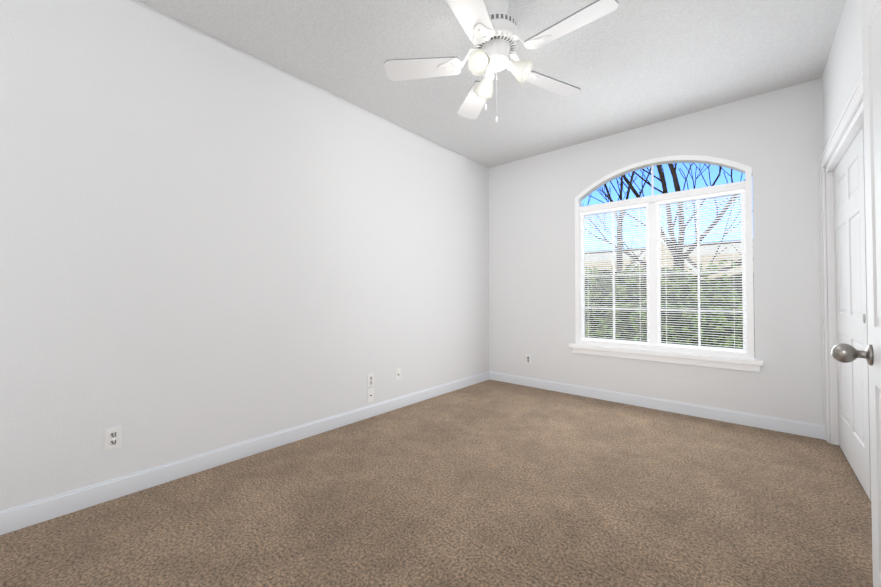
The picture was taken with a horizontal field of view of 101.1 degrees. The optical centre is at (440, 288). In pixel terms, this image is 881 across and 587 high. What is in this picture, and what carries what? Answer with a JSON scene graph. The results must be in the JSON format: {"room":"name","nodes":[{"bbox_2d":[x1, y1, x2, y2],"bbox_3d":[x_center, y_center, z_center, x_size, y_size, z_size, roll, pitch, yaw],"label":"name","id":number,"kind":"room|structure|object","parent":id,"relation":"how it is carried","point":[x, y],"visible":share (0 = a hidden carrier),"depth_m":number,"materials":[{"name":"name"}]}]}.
{"room":"empty bedroom","nodes":[
{"label":"empty bedroom","id":0,"kind":"room"},
{"bbox_2d":[0,0,488,510],"bbox_3d":[-0.901,-0.232,3.046,0.140,2.740,4.800,-1,-1,41],"label":"wall","id":1,"kind":"structure","parent":0,"point":[208,242],"depth_m":2.23,"materials":[{"name":"white paint"}]},
{"bbox_2d":[104,426,121,450],"bbox_3d":[-1.748,0.798,1.936,0.008,0.115,0.070,-1,-1,41],"label":"electrical outlet","id":2,"kind":"object","parent":1,"relation":"attached to","point":[113,438],"visible":1,"depth_m":1.93,"materials":[{"name":"white plastic"}]},
{"bbox_2d":[0,371,491,534],"bbox_3d":[-0.841,1.084,2.972,0.016,0.105,4.520,-1,-1,41],"label":"baseboard","id":3,"kind":"structure","parent":1,"relation":"attached to","point":[32,513],"depth_m":2.19,"materials":[{"name":"white wood"}]},
{"bbox_2d":[367,388,373,402],"bbox_3d":[-0.620,0.951,3.232,0.014,0.115,0.070,-1,-1,41],"label":"electrical outlet","id":4,"kind":"object","parent":1,"relation":"attached to","point":[370,395],"visible":1,"depth_m":3.23,"materials":[{"name":"white plastic"}]},
{"bbox_2d":[367,373,373,386],"bbox_3d":[-0.623,0.816,3.237,0.008,0.115,0.070,-1,-1,41],"label":"electrical outlet","id":5,"kind":"object","parent":1,"relation":"attached to","point":[370,380],"visible":1,"depth_m":3.23,"materials":[{"name":"white plastic"}]},
{"bbox_2d":[395,368,400,380],"bbox_3d":[-0.404,0.823,3.484,0.014,0.115,0.070,-1,-1,41],"label":"jack","id":6,"kind":"object","parent":1,"relation":"attached to","point":[397,374],"visible":1,"depth_m":3.48,"materials":[{"name":"white plastic"}]},
{"bbox_2d":[0,379,872,586],"bbox_3d":[0.630,1.174,1.697,4.190,0.120,4.800,-1,-1,41],"label":"floor","id":7,"kind":"structure","parent":0,"point":[490,483],"depth_m":1.81,"materials":[{"name":"carpet"}]},
{"bbox_2d":[138,0,845,167],"bbox_3d":[0.630,-1.685,1.747,4.190,0.120,4.800,-1,-1,41],"label":"ceiling","id":8,"kind":"structure","parent":0,"point":[626,65],"depth_m":2.51,"materials":[{"name":"white paint"}]},
{"bbox_2d":[384,0,617,122],"bbox_3d":[0.342,-1.266,2.021,1.196,0.708,1.239,-1,-1,41],"label":"fan","id":9,"kind":"object","parent":8,"relation":"hanging from","point":[490,27],"visible":1,"depth_m":1.99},
{"bbox_2d":[489,78,823,424],"bbox_3d":[2.208,-0.226,3.438,4.050,2.740,0.140,-1,-1,41],"label":"wall","id":10,"kind":"structure","parent":0,"point":[773,140],"depth_m":3.26,"materials":[{"name":"white paint"}]},
{"bbox_2d":[526,354,530,364],"bbox_3d":[1.046,0.842,4.327,0.070,0.115,0.008,-1,-1,41],"label":"electrical outlet","id":11,"kind":"object","parent":10,"relation":"attached to","point":[528,359],"visible":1,"depth_m":4.32,"materials":[{"name":"white plastic"}]},
{"bbox_2d":[492,371,824,439],"bbox_3d":[1.775,1.096,3.686,2.979,0.105,0.016,-1,-1,41],"label":"baseboard","id":12,"kind":"structure","parent":10,"relation":"attached to","point":[812,430],"depth_m":3.32,"materials":[{"name":"white wood"}]},
{"bbox_2d":[569,155,762,371],"bbox_3d":[2.045,-0.281,3.503,1.580,1.943,0.147,-1,-1,41],"label":"window","id":13,"kind":"structure","parent":10,"relation":"in","point":[653,351],"depth_m":3.47,"materials":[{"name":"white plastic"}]},
{"bbox_2d":[580,189,746,352],"bbox_3d":[2.050,-0.144,3.507,1.378,1.382,0.040,-1,-1,41],"label":"mini blinds","id":14,"kind":"object","parent":13,"relation":"attached to","point":[660,240],"visible":0.94,"depth_m":3.41,"materials":[{"name":"white plastic"}]},
{"bbox_2d":[822,0,862,415],"bbox_3d":[1.451,-0.268,1.012,0.220,2.740,4.520,-1,-1,41],"label":"wall","id":15,"kind":"structure","parent":0,"point":[843,70],"depth_m":2.15,"materials":[{"name":"white paint"}]},
{"bbox_2d":[819,71,870,499],"bbox_3d":[2.282,0.062,1.924,0.161,2.112,2.039,-1,-1,41],"label":"door","id":16,"kind":"structure","parent":15,"relation":"attached to","point":[844,313],"depth_m":2.29,"materials":[{"name":"white wood"}]},
{"bbox_2d":[831,0,880,586],"bbox_3d":[1.145,0.073,0.892,0.209,2.030,0.789,-1,-1,43],"label":"door","id":17,"kind":"structure","parent":15,"relation":"in","point":[871,69],"depth_m":1.11,"materials":[{"name":"white paint"}]},
{"label":"outside","id":18,"kind":"structure","parent":0,"visible":0},
{"bbox_3d":[10.529,1.712,13.066,28.000,0.100,25.320,-1,-1,41],"label":"ground","id":19,"kind":"structure","parent":18,"visible":0},
{"bbox_2d":[584,163,752,278],"bbox_3d":[4.752,-3.411,8.663,9.600,9.995,7.075,-1,-1,41],"label":"tree","id":20,"kind":"object","parent":19,"relation":"on","point":[661,179],"depth_m":8.20,"materials":[{"name":"brown plant"}]},
{"bbox_2d":[585,239,753,280],"bbox_3d":[10.130,-0.061,12.636,32.400,3.430,9.140,-1,-1,41],"label":"house","id":21,"kind":"structure","parent":19,"relation":"on","point":[672,258],"depth_m":10.69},
{"bbox_2d":[585,258,754,351],"bbox_3d":[4.408,0.537,6.008,14.000,2.004,1.434,-1,-1,41],"label":"hedge","id":22,"kind":"object","parent":19,"relation":"on","point":[607,319],"depth_m":6.04,"materials":[{"name":"green plant"}]}
]}

